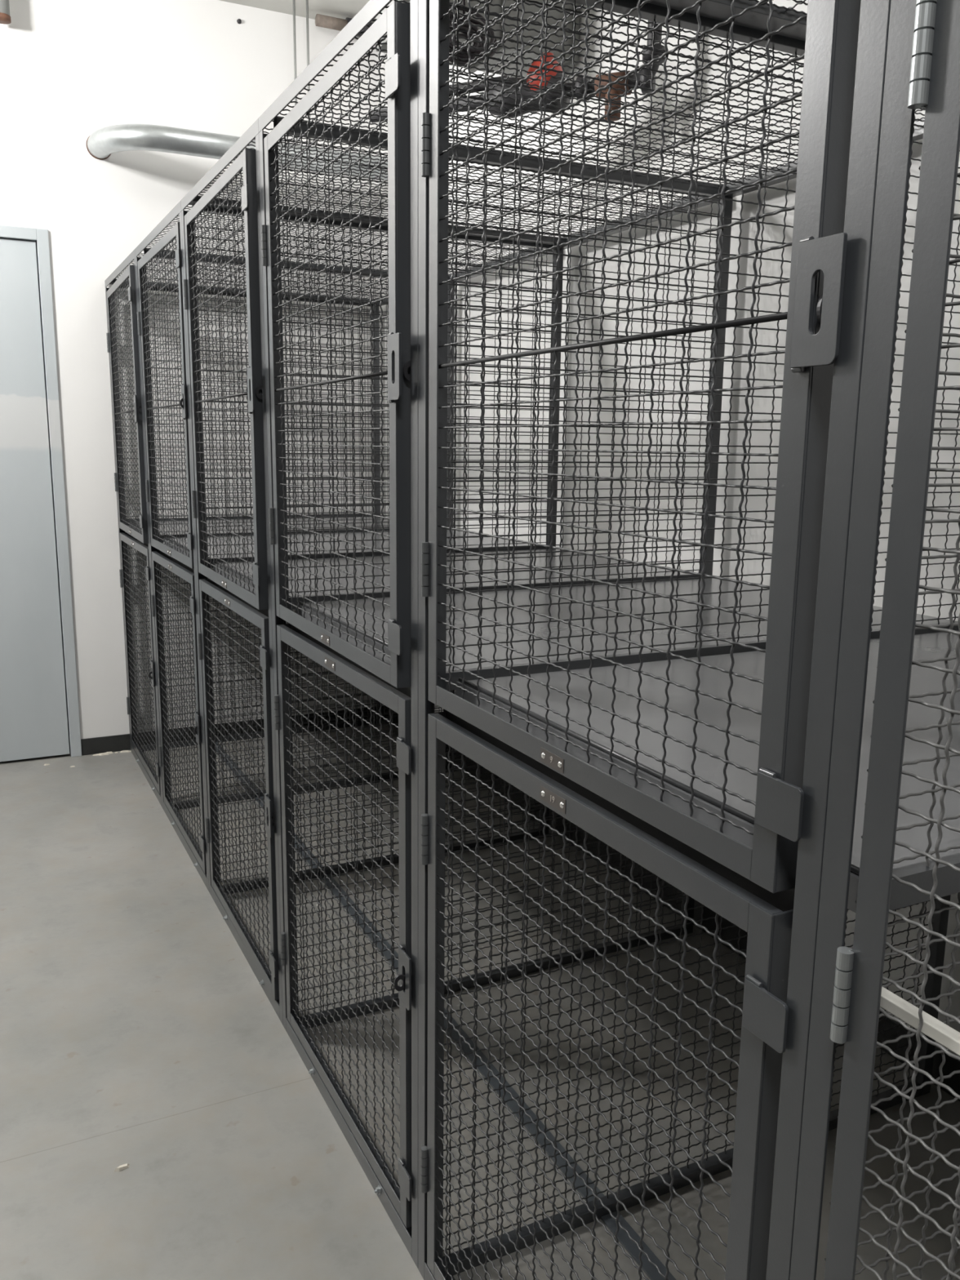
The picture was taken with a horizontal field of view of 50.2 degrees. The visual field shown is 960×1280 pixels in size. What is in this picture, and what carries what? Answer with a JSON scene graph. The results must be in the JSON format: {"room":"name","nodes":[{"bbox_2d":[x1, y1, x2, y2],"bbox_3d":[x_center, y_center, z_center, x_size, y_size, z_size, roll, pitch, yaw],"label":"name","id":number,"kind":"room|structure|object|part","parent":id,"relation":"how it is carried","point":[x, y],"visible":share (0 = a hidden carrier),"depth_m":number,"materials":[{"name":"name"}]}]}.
{"room":"storage locker room","nodes":[
{"label":"storage locker room","id":0,"kind":"room"},
{"bbox_2d":[0,0,384,744],"bbox_3d":[-3.050,-1.108,4.330,5.592,3.590,0.120,-5,12,-26],"label":"wall","id":1,"kind":"structure","parent":0,"point":[70,70],"depth_m":4.87,"materials":[{"name":"white paint"}]},
{"bbox_2d":[0,225,81,761],"bbox_3d":[-2.450,-0.611,4.697,1.022,2.490,0.182,-5,12,-26],"label":"door","id":2,"kind":"structure","parent":1,"relation":"in","point":[39,708],"depth_m":4.85,"materials":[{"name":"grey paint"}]},
{"bbox_2d":[80,706,383,755],"bbox_3d":[-1.270,0.477,5.481,1.617,0.085,0.005,-5,12,-26],"label":"baseboard","id":3,"kind":"structure","parent":1,"relation":"attached to","point":[95,745],"depth_m":5.25,"materials":[{"name":"black plastic"}]},
{"bbox_2d":[86,124,387,181],"bbox_3d":[-1.062,-2.269,4.770,1.459,0.112,0.292,-3,11,-17],"label":"duct pipe","id":4,"kind":"object","parent":1,"relation":"attached to","point":[103,142],"visible":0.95,"depth_m":4.58,"materials":[{"name":"metal"}]},
{"bbox_2d":[236,18,241,23],"bbox_3d":[-1.143,-2.940,4.866,0.022,0.022,0.012,-5,12,-26],"label":"wall anchor","id":5,"kind":"object","parent":1,"relation":"attached to","point":[238,20],"visible":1,"depth_m":4.86,"materials":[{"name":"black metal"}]},
{"bbox_2d":[219,0,375,22],"bbox_3d":[-0.875,-2.084,-0.235,5.792,0.100,9.696,-5,12,-26],"label":"ceiling","id":6,"kind":"structure","parent":0,"point":[341,9],"depth_m":4.87,"materials":[{"name":"paint"}]},
{"bbox_2d":[0,0,11,24],"bbox_3d":[-2.044,-2.786,4.356,0.072,0.280,0.072,-5,12,-26],"label":"pipe stub","id":7,"kind":"object","parent":6,"relation":"attached to","point":[5,18],"visible":1,"depth_m":4.36,"materials":[{"name":"silver metal"}]},
{"bbox_2d":[292,0,297,144],"bbox_3d":[-0.859,-2.655,4.766,0.011,0.664,0.011,0,11,-4],"label":"rod","id":8,"kind":"object","parent":6,"relation":"hanging from","point":[293,1],"visible":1,"depth_m":4.74,"materials":[{"name":"silver metal"}]},
{"bbox_2d":[306,0,311,142],"bbox_3d":[-0.803,-2.660,4.794,0.011,0.664,0.011,0,11,-4],"label":"rod","id":9,"kind":"object","parent":6,"relation":"hanging from","point":[307,1],"visible":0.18,"depth_m":4.76,"materials":[{"name":"silver metal"}]},
{"bbox_2d":[315,13,373,36],"bbox_3d":[-0.618,-2.990,4.998,0.370,0.072,0.072,-5,12,-26],"label":"ceiling pipe","id":10,"kind":"object","parent":6,"relation":"attached to","point":[321,20],"visible":0.5,"depth_m":4.93,"materials":[{"name":"metal"}]},
{"bbox_2d":[448,0,497,66],"bbox_3d":[-0.039,-2.186,3.036,0.228,0.915,0.123,-5,12,-26],"label":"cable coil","id":11,"kind":"object","parent":6,"relation":"hanging from","point":[475,44],"visible":0.35,"depth_m":3.10,"materials":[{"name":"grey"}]},
{"bbox_2d":[370,20,665,123],"bbox_3d":[0.094,-2.127,3.127,0.982,1.062,0.127,5,12,20],"label":"pipe","id":12,"kind":"object","parent":6,"relation":"hanging from","point":[647,58],"visible":0.48,"depth_m":3.11,"materials":[{"name":"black metal"}]},
{"bbox_2d":[0,720,959,1279],"bbox_3d":[-0.918,1.539,0.461,5.792,0.100,9.696,-5,12,-26],"label":"floor","id":13,"kind":"structure","parent":0,"point":[136,1029],"depth_m":2.60,"materials":[{"name":"concrete"}]},
{"bbox_2d":[97,752,108,755],"bbox_3d":[-1.894,0.572,5.146,0.053,0.010,0.021,-5,12,-26],"label":"crumb","id":14,"kind":"object","parent":13,"relation":"on","point":[102,753],"visible":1,"depth_m":5.14,"materials":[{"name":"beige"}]},
{"bbox_2d":[114,1163,129,1171],"bbox_3d":[-0.779,1.147,2.228,0.034,0.007,0.013,-5,12,-26],"label":"crumb","id":15,"kind":"object","parent":13,"relation":"on","point":[123,1166],"visible":1,"depth_m":2.23,"materials":[{"name":"beige"}]},
{"bbox_2d":[104,249,388,807],"bbox_3d":[-0.946,-0.526,4.887,1.408,2.286,0.962,-5,12,-26],"label":"locker","id":16,"kind":"object","parent":13,"relation":"on","point":[136,535],"visible":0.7,"depth_m":4.82,"materials":[{"name":"grey metal"}]},
{"bbox_3d":[-1.749,-0.542,5.004,0.030,2.254,0.031,-5,12,-26],"label":"post","id":17,"kind":"part","parent":16,"relation":"part of","materials":[{"name":"grey metal"}]},
{"bbox_3d":[-1.534,-1.586,4.396,0.032,0.032,0.928,-5,12,-26],"label":"rail","id":18,"kind":"part","parent":16,"relation":"part of","materials":[{"name":"grey metal"}]},
{"bbox_3d":[-1.558,-1.002,4.507,0.006,0.006,0.782,-5,12,-25],"label":"stiffener rod","id":19,"kind":"part","parent":16,"relation":"part of","materials":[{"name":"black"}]},
{"bbox_3d":[-1.550,-1.011,4.510,0.032,1.097,0.828,-5,12,-25],"label":"door","id":20,"kind":"part","parent":16,"relation":"part of","materials":[{"name":"grey metal"}]},
{"bbox_3d":[-1.385,-0.932,4.126,0.008,0.113,0.053,-5,12,-25],"label":"latch plate","id":21,"kind":"part","parent":16,"relation":"part of","materials":[{"name":"grey metal"}]},
{"bbox_3d":[-1.557,0.074,4.721,0.032,1.067,0.828,-5,12,-26],"label":"door","id":22,"kind":"part","parent":16,"relation":"part of","materials":[{"name":"grey metal"}]},
{"bbox_3d":[-1.526,-0.451,4.625,0.010,0.048,0.866,-5,12,-26],"label":"rail","id":23,"kind":"part","parent":16,"relation":"part of","materials":[{"name":"black metal"}]},
{"bbox_3d":[-1.556,0.623,4.822,0.040,0.040,0.866,-5,12,-26],"label":"rail","id":24,"kind":"part","parent":16,"relation":"part of","materials":[{"name":"grey metal"}]},
{"bbox_3d":[-1.347,-0.386,4.218,0.030,2.254,0.031,-5,12,-26],"label":"post","id":25,"kind":"part","parent":16,"relation":"part of","materials":[{"name":"grey metal"}]},
{"bbox_3d":[-1.385,0.143,4.339,0.008,0.113,0.053,-5,12,-26],"label":"latch plate","id":26,"kind":"part","parent":16,"relation":"part of","materials":[{"name":"grey metal"}]},
{"bbox_3d":[-1.114,-1.705,5.025,1.348,0.018,0.056,-5,12,-26],"label":"cross rail","id":27,"kind":"part","parent":16,"relation":"part of","materials":[{"name":"grey metal"}]},
{"bbox_3d":[-1.137,-1.710,5.068,1.293,0.030,0.026,-5,12,-26],"label":"cross rail","id":28,"kind":"part","parent":16,"relation":"part of","materials":[{"name":"grey metal"}]},
{"bbox_3d":[-1.153,-0.623,5.281,1.293,0.030,0.017,-5,12,-26],"label":"cross rail","id":29,"kind":"part","parent":16,"relation":"part of","materials":[{"name":"grey metal"}]},
{"bbox_3d":[-1.163,0.506,5.493,1.293,0.026,0.026,-5,12,-26],"label":"cross rail","id":30,"kind":"part","parent":16,"relation":"part of","materials":[{"name":"black metal"}]},
{"bbox_2d":[129,515,388,534],"bbox_3d":[-0.911,-0.530,4.881,1.327,0.034,0.888,-5,12,-26],"label":"shelf","id":31,"kind":"object","parent":16,"relation":"attached to","point":[379,519],"depth_m":4.96,"materials":[{"name":"grey metal"}]},
{"bbox_3d":[-0.559,-0.653,5.572,0.029,2.286,0.028,-5,12,-26],"label":"post","id":32,"kind":"part","parent":16,"relation":"part of","materials":[{"name":"grey metal"}]},
{"bbox_3d":[-0.346,-1.682,4.966,0.030,0.032,0.866,-5,12,-26],"label":"rail","id":33,"kind":"part","parent":16,"relation":"part of","materials":[{"name":"grey metal"}]},
{"bbox_2d":[134,200,552,891],"bbox_3d":[-0.536,-0.366,4.078,1.393,2.286,0.946,-5,12,-26],"label":"locker","id":34,"kind":"object","parent":13,"relation":"on","point":[176,553],"visible":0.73,"depth_m":3.98,"materials":[{"name":"grey metal"}]},
{"bbox_3d":[-1.333,-0.380,4.190,0.030,2.254,0.031,-5,12,-26],"label":"post","id":35,"kind":"part","parent":34,"relation":"part of","materials":[{"name":"grey metal"}]},
{"bbox_3d":[-1.118,-1.425,3.582,0.032,0.032,0.927,-5,12,-26],"label":"rail","id":36,"kind":"part","parent":34,"relation":"part of","materials":[{"name":"grey metal"}]},
{"bbox_3d":[-1.136,-0.842,3.696,0.006,0.006,0.782,-5,12,-26],"label":"stiffener rod","id":37,"kind":"part","parent":34,"relation":"part of","materials":[{"name":"black metal"}]},
{"bbox_3d":[-1.129,-0.850,3.699,0.032,1.097,0.828,-5,12,-26],"label":"door","id":38,"kind":"part","parent":34,"relation":"part of","materials":[{"name":"grey metal"}]},
{"bbox_3d":[-1.141,0.235,3.907,0.032,1.067,0.828,-5,12,-26],"label":"door","id":39,"kind":"part","parent":34,"relation":"part of","materials":[{"name":"grey metal"}]},
{"bbox_3d":[-0.957,-0.772,3.318,0.008,0.113,0.053,-5,12,-26],"label":"latch plate","id":40,"kind":"part","parent":34,"relation":"part of","materials":[{"name":"grey metal"}]},
{"bbox_3d":[-1.111,-0.290,3.810,0.010,0.048,0.866,-5,12,-26],"label":"rail","id":41,"kind":"part","parent":34,"relation":"part of","materials":[{"name":"black metal"}]},
{"bbox_3d":[-1.141,0.784,4.008,0.040,0.040,0.866,-5,12,-26],"label":"rail","id":42,"kind":"part","parent":34,"relation":"part of","materials":[{"name":"grey metal"}]},
{"bbox_3d":[-1.082,-0.341,3.773,0.007,0.007,0.886,-5,12,-26],"label":"shelf edge rod","id":43,"kind":"part","parent":34,"relation":"part of","materials":[{"name":"grey metal"}]},
{"bbox_3d":[-0.931,-0.225,3.404,0.030,2.254,0.031,-5,12,-26],"label":"post","id":44,"kind":"part","parent":34,"relation":"part of","materials":[{"name":"grey metal"}]},
{"bbox_3d":[-0.969,0.305,3.524,0.008,0.113,0.053,-5,12,-26],"label":"latch plate","id":45,"kind":"part","parent":34,"relation":"part of","materials":[{"name":"grey metal"}]},
{"bbox_3d":[-0.737,-0.462,4.467,1.293,0.030,0.017,-5,12,-26],"label":"cross rail","id":46,"kind":"part","parent":34,"relation":"part of","materials":[{"name":"grey metal"}]},
{"bbox_3d":[-0.748,0.667,4.679,1.293,0.026,0.026,-5,12,-26],"label":"cross rail","id":47,"kind":"part","parent":34,"relation":"part of","materials":[{"name":"black metal"}]},
{"bbox_3d":[-0.722,-1.548,4.254,1.293,0.030,0.026,-5,12,-26],"label":"cross rail","id":48,"kind":"part","parent":34,"relation":"part of","materials":[{"name":"grey metal"}]},
{"bbox_2d":[163,529,534,568],"bbox_3d":[-0.496,-0.369,4.067,1.327,0.034,0.888,-5,12,-26],"label":"shelf","id":49,"kind":"object","parent":34,"relation":"attached to","point":[486,540],"depth_m":4.06,"materials":[{"name":"grey metal"}]},
{"bbox_3d":[-0.144,-0.492,4.758,0.029,2.286,0.028,-5,12,-26],"label":"post","id":50,"kind":"part","parent":34,"relation":"part of","materials":[{"name":"grey metal"}]},
{"bbox_3d":[0.070,-1.521,4.152,0.030,0.032,0.866,-5,12,-26],"label":"rail","id":51,"kind":"part","parent":34,"relation":"part of","materials":[{"name":"grey metal"}]},
{"bbox_2d":[181,118,718,1025],"bbox_3d":[-0.116,-0.203,3.258,1.411,2.286,0.962,-5,12,-26],"label":"locker","id":52,"kind":"object","parent":13,"relation":"on","point":[242,584],"visible":0.73,"depth_m":3.13,"materials":[{"name":"grey metal"}]},
{"bbox_3d":[-0.917,-0.219,3.376,0.030,2.254,0.031,-5,12,-26],"label":"post","id":53,"kind":"part","parent":52,"relation":"part of","materials":[{"name":"grey metal"}]},
{"bbox_3d":[-0.703,-1.264,2.768,0.032,0.032,0.927,-5,12,-26],"label":"rail","id":54,"kind":"part","parent":52,"relation":"part of","materials":[{"name":"grey metal"}]},
{"bbox_3d":[-0.728,-0.680,2.878,0.006,0.006,0.782,-4,12,-25],"label":"stiffener rod","id":55,"kind":"part","parent":52,"relation":"part of","materials":[{"name":"black metal"}]},
{"bbox_3d":[-0.744,-0.163,2.980,0.001,0.019,0.059,-5,12,-25],"label":"number plate","id":56,"kind":"part","parent":52,"relation":"part of","materials":[{"name":"grey metal"}]},
{"bbox_3d":[-0.720,-0.688,2.881,0.032,1.097,0.828,-4,12,-25],"label":"door","id":57,"kind":"part","parent":52,"relation":"part of","materials":[{"name":"grey metal"}]},
{"bbox_3d":[-0.737,-0.110,2.989,0.001,0.019,0.065,-5,12,-26],"label":"number plate","id":58,"kind":"part","parent":52,"relation":"part of","materials":[{"name":"grey metal"}]},
{"bbox_3d":[-0.727,0.396,3.092,0.032,1.067,0.828,-5,12,-26],"label":"door","id":59,"kind":"part","parent":52,"relation":"part of","materials":[{"name":"grey metal"}]},
{"bbox_3d":[-0.725,0.945,3.194,0.040,0.040,0.866,-5,12,-26],"label":"rail","id":60,"kind":"part","parent":52,"relation":"part of","materials":[{"name":"grey metal"}]},
{"bbox_3d":[-0.695,-0.128,2.996,0.010,0.048,0.866,-5,12,-26],"label":"rail","id":61,"kind":"part","parent":52,"relation":"part of","materials":[{"name":"black metal"}]},
{"bbox_3d":[-0.556,-0.609,2.496,0.008,0.113,0.053,-4,12,-25],"label":"latch plate","id":62,"kind":"part","parent":52,"relation":"part of","materials":[{"name":"grey metal"}]},
{"bbox_3d":[-0.666,-0.179,2.958,0.007,0.007,0.886,-5,12,-26],"label":"shelf edge rod","id":63,"kind":"part","parent":52,"relation":"part of","materials":[{"name":"grey metal"}]},
{"bbox_3d":[-0.557,0.466,2.708,0.008,0.113,0.053,-5,12,-26],"label":"latch plate","id":64,"kind":"part","parent":52,"relation":"part of","materials":[{"name":"grey metal"}]},
{"bbox_3d":[-0.516,-0.063,2.589,0.030,2.254,0.031,-5,12,-26],"label":"post","id":65,"kind":"part","parent":52,"relation":"part of","materials":[{"name":"grey metal"}]},
{"bbox_3d":[-0.306,-1.387,3.439,1.293,0.030,0.026,-5,12,-26],"label":"cross rail","id":66,"kind":"part","parent":52,"relation":"part of","materials":[{"name":"grey metal"}]},
{"bbox_3d":[-0.283,-1.383,3.396,1.348,0.018,0.056,-5,12,-26],"label":"cross rail","id":67,"kind":"part","parent":52,"relation":"part of","materials":[{"name":"grey metal"}]},
{"bbox_3d":[-0.321,-0.300,3.653,1.293,0.030,0.017,-5,12,-26],"label":"cross rail","id":68,"kind":"part","parent":52,"relation":"part of","materials":[{"name":"grey metal"}]},
{"bbox_3d":[-0.332,0.828,3.865,1.293,0.026,0.026,-5,12,-26],"label":"cross rail","id":69,"kind":"part","parent":52,"relation":"part of","materials":[{"name":"grey metal"}]},
{"bbox_2d":[213,548,687,610],"bbox_3d":[-0.080,-0.208,3.253,1.327,0.034,0.888,-5,12,-26],"label":"shelf","id":70,"kind":"object","parent":52,"relation":"attached to","point":[487,564],"depth_m":3.21,"materials":[{"name":"grey metal"}]},
{"bbox_3d":[0.272,-0.331,3.944,0.029,2.286,0.028,-5,12,-26],"label":"post","id":71,"kind":"part","parent":52,"relation":"part of","materials":[{"name":"grey metal"}]},
{"bbox_3d":[0.485,-1.359,3.338,0.030,0.032,0.866,-5,12,-26],"label":"rail","id":72,"kind":"part","parent":52,"relation":"part of","materials":[{"name":"grey metal"}]},
{"bbox_2d":[258,0,955,1268],"bbox_3d":[0.292,-0.043,2.448,1.401,2.286,0.946,-5,12,-26],"label":"locker","id":73,"kind":"object","parent":13,"relation":"on","point":[369,640],"visible":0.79,"depth_m":2.23,"materials":[{"name":"grey metal"}]},
{"bbox_3d":[-0.502,-0.058,2.562,0.030,2.254,0.031,-5,12,-26],"label":"post","id":74,"kind":"part","parent":73,"relation":"part of","materials":[{"name":"grey metal"}]},
{"bbox_3d":[-0.327,-0.002,2.166,0.001,0.019,0.059,-4,12,-25],"label":"number plate","id":75,"kind":"part","parent":73,"relation":"part of","materials":[{"name":"grey metal"}]},
{"bbox_3d":[-0.287,-1.103,1.953,0.032,0.032,0.928,-5,12,-26],"label":"rail","id":76,"kind":"part","parent":73,"relation":"part of","materials":[{"name":"grey metal"}]},
{"bbox_3d":[-0.319,0.051,2.176,0.001,0.019,0.065,-5,12,-26],"label":"number plate","id":77,"kind":"part","parent":73,"relation":"part of","materials":[{"name":"grey metal"}]},
{"bbox_3d":[-0.311,-0.519,2.065,0.006,0.006,0.782,-5,12,-25],"label":"stiffener rod","id":78,"kind":"part","parent":73,"relation":"part of","materials":[{"name":"black metal"}]},
{"bbox_3d":[-0.303,-0.527,2.067,0.032,1.097,0.828,-5,12,-25],"label":"door","id":79,"kind":"part","parent":73,"relation":"part of","materials":[{"name":"grey metal"}]},
{"bbox_3d":[-0.309,0.557,2.279,0.032,1.067,0.828,-5,12,-26],"label":"door","id":80,"kind":"part","parent":73,"relation":"part of","materials":[{"name":"grey metal"}]},
{"bbox_3d":[-0.309,1.107,2.379,0.040,0.040,0.866,-5,12,-26],"label":"rail","id":81,"kind":"part","parent":73,"relation":"part of","materials":[{"name":"grey metal"}]},
{"bbox_3d":[-0.279,0.033,2.182,0.010,0.048,0.866,-5,12,-26],"label":"rail","id":82,"kind":"part","parent":73,"relation":"part of","materials":[{"name":"black metal"}]},
{"bbox_3d":[-0.251,-0.018,2.144,0.007,0.007,0.886,-5,12,-26],"label":"shelf edge rod","id":83,"kind":"part","parent":73,"relation":"part of","materials":[{"name":"grey metal"}]},
{"bbox_3d":[-0.139,-0.448,1.683,0.008,0.113,0.053,-5,12,-25],"label":"latch plate","id":84,"kind":"part","parent":73,"relation":"part of","materials":[{"name":"grey metal"}]},
{"bbox_3d":[-0.137,0.627,1.896,0.008,0.113,0.053,-5,12,-26],"label":"latch plate","id":85,"kind":"part","parent":73,"relation":"part of","materials":[{"name":"grey metal"}]},
{"bbox_3d":[-0.100,0.098,1.775,0.030,2.254,0.031,-5,12,-26],"label":"post","id":86,"kind":"part","parent":73,"relation":"part of","materials":[{"name":"grey metal"}]},
{"bbox_3d":[0.084,0.989,3.051,1.293,0.026,0.026,-5,12,-26],"label":"cross rail","id":87,"kind":"part","parent":73,"relation":"part of","materials":[{"name":"grey metal"}]},
{"bbox_3d":[0.095,-0.139,2.839,1.293,0.030,0.017,-5,12,-26],"label":"cross rail","id":88,"kind":"part","parent":73,"relation":"part of","materials":[{"name":"grey metal"}]},
{"bbox_3d":[0.110,-1.226,2.625,1.293,0.030,0.026,-5,12,-26],"label":"cross rail","id":89,"kind":"part","parent":73,"relation":"part of","materials":[{"name":"grey metal"}]},
{"bbox_2d":[295,577,955,671],"bbox_3d":[0.336,-0.047,2.439,1.327,0.034,0.888,-5,12,-26],"label":"shelf","id":90,"kind":"object","parent":73,"relation":"attached to","point":[521,597],"depth_m":2.35,"materials":[{"name":"grey metal"}]},
{"bbox_3d":[0.688,-0.169,3.130,0.029,2.286,0.028,-5,12,-26],"label":"post","id":91,"kind":"part","parent":73,"relation":"part of","materials":[{"name":"grey metal"}]},
{"bbox_3d":[0.901,-1.198,2.524,0.030,0.032,0.866,-5,12,-26],"label":"rail","id":92,"kind":"part","parent":73,"relation":"part of","materials":[{"name":"grey metal"}]},
{"bbox_2d":[417,0,959,1279],"bbox_3d":[0.714,0.117,1.638,1.383,2.286,0.945,-5,12,-26],"label":"locker","id":93,"kind":"object","parent":13,"relation":"on","point":[707,768],"visible":0.92,"depth_m":1.33,"materials":[{"name":"grey metal"}]},
{"bbox_3d":[-0.086,0.103,1.748,0.030,2.254,0.031,-5,12,-26],"label":"post","id":94,"kind":"part","parent":93,"relation":"part of","materials":[{"name":"grey metal"}]},
{"bbox_3d":[0.107,1.268,1.565,0.040,0.040,0.866,-5,12,-26],"label":"rail","id":95,"kind":"part","parent":93,"relation":"part of","materials":[{"name":"grey metal"}]},
{"bbox_3d":[0.095,0.159,1.355,0.002,0.019,0.059,-5,12,-26],"label":"number plate","id":96,"kind":"part","parent":93,"relation":"part of","materials":[{"name":"grey metal"}]},
{"bbox_3d":[0.096,0.212,1.362,0.002,0.019,0.065,-5,12,-26],"label":"number plate","id":97,"kind":"part","parent":93,"relation":"part of","materials":[{"name":"grey metal"}]},
{"bbox_3d":[0.106,0.718,1.465,0.032,1.067,0.828,-5,12,-26],"label":"door","id":98,"kind":"part","parent":93,"relation":"part of","materials":[{"name":"grey metal"}]},
{"bbox_3d":[0.111,-0.358,1.254,0.006,0.006,0.782,-5,12,-26],"label":"stiffener rod","id":99,"kind":"part","parent":93,"relation":"part of","materials":[{"name":"black metal"}]},
{"bbox_3d":[0.137,0.194,1.368,0.010,0.048,0.866,-5,12,-26],"label":"rail","id":100,"kind":"part","parent":93,"relation":"part of","materials":[{"name":"black metal"}]},
{"bbox_3d":[0.119,-0.367,1.256,0.032,1.097,0.828,-5,12,-26],"label":"door","id":101,"kind":"part","parent":93,"relation":"part of","materials":[{"name":"grey metal"}]},
{"bbox_3d":[0.165,0.143,1.330,0.007,0.007,0.886,-5,12,-26],"label":"shelf edge rod","id":102,"kind":"part","parent":93,"relation":"part of","materials":[{"name":"grey metal"}]},
{"bbox_3d":[0.500,1.151,2.236,1.293,0.026,0.026,-5,12,-26],"label":"cross rail","id":103,"kind":"part","parent":93,"relation":"part of","materials":[{"name":"grey metal"}]},
{"bbox_3d":[0.525,-1.065,1.811,1.293,0.030,0.026,-5,12,-26],"label":"cross rail","id":104,"kind":"part","parent":93,"relation":"part of","materials":[{"name":"grey metal"}]},
{"bbox_3d":[0.510,0.022,2.025,1.293,0.030,0.017,-5,12,-26],"label":"cross rail","id":105,"kind":"part","parent":93,"relation":"part of","materials":[{"name":"grey metal"}]},
{"bbox_2d":[455,630,959,912],"bbox_3d":[0.752,0.114,1.625,1.327,0.034,0.888,-5,12,-26],"label":"shelf","id":106,"kind":"object","parent":93,"relation":"attached to","point":[745,692],"depth_m":1.45,"materials":[{"name":"grey metal"}]},
{"bbox_3d":[0.549,-1.060,1.768,1.348,0.018,0.056,-5,12,-26],"label":"cross rail","id":107,"kind":"part","parent":93,"relation":"part of","materials":[{"name":"grey metal"}]},
{"bbox_3d":[0.290,-0.288,0.875,0.008,0.113,0.053,-5,12,-26],"label":"latch plate","id":108,"kind":"part","parent":93,"relation":"part of","materials":[{"name":"grey metal"}]},
{"bbox_3d":[0.316,0.259,0.961,0.030,2.254,0.031,-5,12,-26],"label":"post","id":109,"kind":"part","parent":93,"relation":"part of","materials":[{"name":"grey metal"}]},
{"bbox_3d":[1.103,-0.008,2.316,0.029,2.286,0.028,-5,12,-26],"label":"post","id":110,"kind":"part","parent":93,"relation":"part of","materials":[{"name":"grey metal"}]},
{"bbox_2d":[789,0,959,1279],"bbox_3d":[1.117,0.278,0.827,1.363,2.286,0.928,-5,12,-26],"label":"locker","id":111,"kind":"object","parent":13,"relation":"on","point":[922,64],"visible":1,"depth_m":0.86,"materials":[{"name":"metal"}]},
{"bbox_3d":[0.926,0.183,1.211,1.293,0.030,0.017,-5,12,-26],"label":"cross rail","id":112,"kind":"part","parent":111,"relation":"part of","materials":[{"name":"grey metal"}]},
{"bbox_2d":[380,0,959,1056],"bbox_3d":[1.625,-0.493,1.414,0.100,3.590,9.596,-5,12,-26],"label":"wall","id":113,"kind":"structure","parent":0,"point":[773,197],"depth_m":3.25,"materials":[{"name":"white paint"}]},
{"bbox_2d":[375,0,580,78],"bbox_3d":[-0.003,-2.291,3.530,0.670,0.535,0.270,-5,12,-26],"label":"duct","id":114,"kind":"object","parent":113,"relation":"attached to","point":[533,8],"visible":0.2,"depth_m":3.53,"materials":[{"name":"silver metal"}]},
{"bbox_2d":[384,706,959,1101],"bbox_3d":[1.582,1.234,1.673,0.005,0.100,9.490,-5,12,-26],"label":"baseboard","id":115,"kind":"structure","parent":113,"relation":"attached to","point":[951,1064],"depth_m":3.45,"materials":[{"name":"black plastic"}]}
]}

